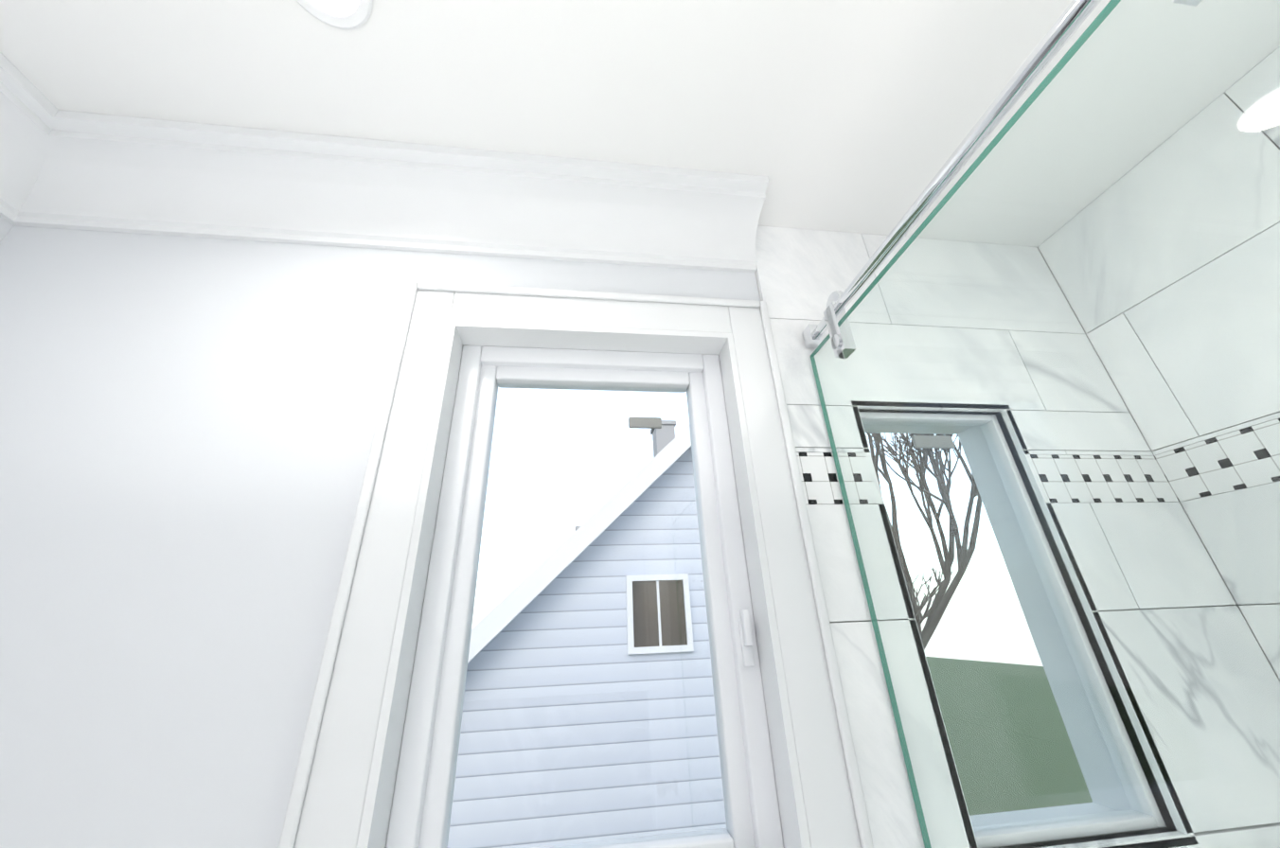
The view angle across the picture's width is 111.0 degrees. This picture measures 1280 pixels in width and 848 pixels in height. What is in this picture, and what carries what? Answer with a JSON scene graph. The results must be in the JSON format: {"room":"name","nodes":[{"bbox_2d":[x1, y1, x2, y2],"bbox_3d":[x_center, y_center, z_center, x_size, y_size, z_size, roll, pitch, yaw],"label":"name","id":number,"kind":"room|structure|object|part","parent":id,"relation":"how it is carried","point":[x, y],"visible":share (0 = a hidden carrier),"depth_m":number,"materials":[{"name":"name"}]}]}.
{"room":"bathroom","nodes":[
{"label":"bathroom","id":0,"kind":"room"},
{"bbox_2d":[0,215,13,242],"bbox_3d":[-1.098,0.163,-0.518,0.120,2.420,2.025,1,-25,-7],"label":"wall","id":1,"kind":"structure","parent":0,"point":[6,226],"depth_m":0.83,"materials":[{"name":"white paint"}]},
{"bbox_2d":[0,52,75,229],"bbox_3d":[-1.019,-0.843,0.025,0.140,0.145,1.905,1,-25,-7],"label":"crown molding","id":2,"kind":"structure","parent":1,"relation":"attached to","point":[23,107],"depth_m":0.79,"materials":[{"name":"white paint"}]},
{"bbox_2d":[0,225,1176,847],"bbox_3d":[-0.025,0.632,0.603,2.550,2.420,0.120,1,-25,-7],"label":"wall","id":3,"kind":"structure","parent":0,"point":[187,426],"depth_m":0.69,"materials":[{"name":"white paint"}]},
{"bbox_2d":[0,105,768,272],"bbox_3d":[-0.386,-0.462,0.916,1.335,0.145,0.140,1,-25,-7],"label":"crown molding","id":4,"kind":"structure","parent":3,"relation":"attached to","point":[69,169],"depth_m":0.90,"materials":[{"name":"white paint"}]},
{"bbox_2d":[278,281,873,847],"bbox_3d":[-0.078,0.249,0.758,0.742,1.092,0.146,1,-25,-7],"label":"window","id":5,"kind":"structure","parent":3,"relation":"in","point":[326,804],"depth_m":0.72,"materials":[{"name":"white paint"}]},
{"bbox_3d":[-0.083,0.263,0.790,0.546,0.896,0.075,1,-25,-7],"label":"window frame","id":6,"kind":"part","parent":5,"relation":"part of","materials":[{"name":"white plastic"}]},
{"bbox_3d":[-0.083,0.264,0.793,0.410,0.760,0.006,1,-25,-7],"label":"window glass","id":7,"kind":"part","parent":5,"relation":"part of","materials":[{"name":"clear glass"}]},
{"bbox_3d":[-0.083,0.264,0.791,0.478,0.828,0.043,1,-25,-7],"label":"main window sash","id":8,"kind":"part","parent":5,"relation":"part of","materials":[{"name":"white wood"}]},
{"bbox_2d":[628,417,661,428],"bbox_3d":[0.011,-0.002,0.921,0.070,0.025,0.008,1,-25,-7],"label":"sensor","id":9,"kind":"object","parent":5,"relation":"attached to","point":[645,422],"visible":1,"depth_m":0.92,"materials":[{"name":"grey"}]},
{"bbox_3d":[0.035,0.480,0.651,0.316,0.369,0.024,1,-25,-7],"label":"window handle","id":10,"kind":"part","parent":5,"relation":"part of","materials":[{"name":"white plastic"}]},
{"bbox_2d":[859,411,1166,847],"bbox_3d":[0.620,0.301,0.809,0.340,0.700,0.033,1,-25,-7],"label":"window","id":11,"kind":"structure","parent":3,"relation":"in","point":[1088,669],"depth_m":0.76,"materials":[{"name":"white plastic"}]},
{"bbox_2d":[911,435,955,448],"bbox_3d":[0.615,0.038,0.923,0.090,0.028,0.008,1,-25,-7],"label":"sensor","id":12,"kind":"object","parent":11,"relation":"attached to","point":[943,440],"depth_m":0.92,"materials":[{"name":"grey"}]},
{"bbox_2d":[851,400,1197,847],"bbox_3d":[0.622,0.296,0.798,0.364,0.724,0.057,1,-25,-7],"label":"window frame","id":13,"kind":"structure","parent":3,"relation":"attached to","point":[1115,677],"depth_m":0.75,"materials":[{"name":"black metal"}]},
{"bbox_2d":[0,0,1279,248],"bbox_3d":[0.053,-0.935,0.215,2.550,0.100,2.145,1,-25,-7],"label":"ceiling","id":14,"kind":"structure","parent":0,"point":[852,115],"depth_m":0.79,"materials":[{"name":"white paint"}]},
{"bbox_2d":[295,0,372,29],"bbox_3d":[-0.466,-0.658,0.645,0.128,0.007,0.128,1,-25,-7],"label":"recessed light","id":15,"kind":"object","parent":14,"relation":"in","point":[358,15],"depth_m":0.68,"materials":[{"name":"white paint"}]},
{"bbox_3d":[-0.466,-0.659,0.646,0.090,0.002,0.090,1,-25,-7],"label":"recessed ceiling light lens","id":16,"kind":"part","parent":15,"relation":"part of","materials":[{"name":"white plastic"}]},
{"bbox_3d":[0.148,1.369,-0.840,2.550,0.108,2.145,1,-25,-7],"label":"floor","id":17,"kind":"structure","parent":0,"visible":0},
{"bbox_2d":[801,0,1279,847],"bbox_3d":[0.854,0.361,-0.276,0.772,2.116,1.877,1,-25,-7],"label":"glass shower door","id":18,"kind":"structure","parent":17,"relation":"on","point":[1056,38],"depth_m":0.47,"materials":[{"name":"clear glass"}]},
{"bbox_3d":[1.312,0.206,-0.208,0.120,2.420,2.025,1,-25,-7],"label":"wall","id":19,"kind":"structure","parent":0,"visible":0},
{"bbox_2d":[754,248,1279,833],"bbox_3d":[0.829,0.222,-0.215,0.839,2.420,1.905,1,-25,-7],"label":"grout","id":20,"kind":"structure","parent":19,"relation":"attached to","point":[1133,609],"depth_m":0.81,"materials":[{"name":"grey"}]},
{"bbox_2d":[796,418,1279,504],"bbox_3d":[0.806,-0.286,0.017,0.835,0.100,1.897,1,-25,-7],"label":"tile band","id":21,"kind":"object","parent":20,"relation":"attached to","point":[820,479],"visible":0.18,"depth_m":0.86,"materials":[{"name":"white tile"}]},
{"bbox_2d":[755,225,1279,847],"bbox_3d":[0.708,0.610,0.621,0.796,2.418,0.037,1,-25,-7],"label":"wall tile","id":22,"kind":"structure","parent":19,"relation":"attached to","point":[803,275],"depth_m":0.84,"materials":[{"name":"white tile"}]},
{"bbox_2d":[1050,46,1279,629],"bbox_3d":[1.237,0.230,-0.163,0.009,2.418,1.897,1,-25,-7],"label":"wall tile","id":23,"kind":"structure","parent":19,"relation":"attached to","point":[1119,227],"depth_m":0.86,"materials":[{"name":"white tile"}]},
{"label":"outside","id":24,"kind":"structure","parent":0,"visible":0},
{"bbox_2d":[925,657,1092,816],"bbox_3d":[0.338,16.750,25.733,70.000,0.200,57.735,1,-25,-7],"label":"lawn","id":25,"kind":"structure","parent":24,"point":[997,790],"depth_m":16.82,"materials":[{"name":"green plant"}]},
{"bbox_2d":[447,446,726,847],"bbox_3d":[-1.364,4.933,8.355,4.180,6.950,8.000,1,-25,-7],"label":"siding","id":26,"kind":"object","parent":25,"relation":"on","point":[588,769],"depth_m":4.84,"materials":[{"name":"wood"}]},
{"bbox_2d":[467,425,691,663],"bbox_3d":[-1.499,3.529,8.810,4.580,4.329,8.320,1,-25,-7],"label":"roof trim","id":27,"kind":"structure","parent":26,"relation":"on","point":[598,529],"depth_m":5.24,"materials":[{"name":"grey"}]},
{"bbox_2d":[574,420,675,531],"bbox_3d":[-0.195,1.028,7.104,1.657,2.220,0.460,1,-25,-7],"label":"chimney","id":28,"kind":"object","parent":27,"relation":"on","point":[661,434],"depth_m":7.38,"materials":[{"name":"grey"}]},
{"bbox_2d":[625,573,693,655],"bbox_3d":[0.230,2.286,5.335,0.780,0.870,0.060,1,-25,-7],"label":"house window","id":29,"kind":"structure","parent":26,"relation":"attached to","point":[637,634],"depth_m":5.32,"materials":[{"name":"white"}]},
{"bbox_2d":[865,432,981,649],"bbox_3d":[6.783,2.807,12.585,7.464,13.743,9.932,1,-25,-7],"label":"tree","id":30,"kind":"object","parent":25,"relation":"on","point":[942,562],"depth_m":12.46,"materials":[{"name":"grey plant"}]}
]}

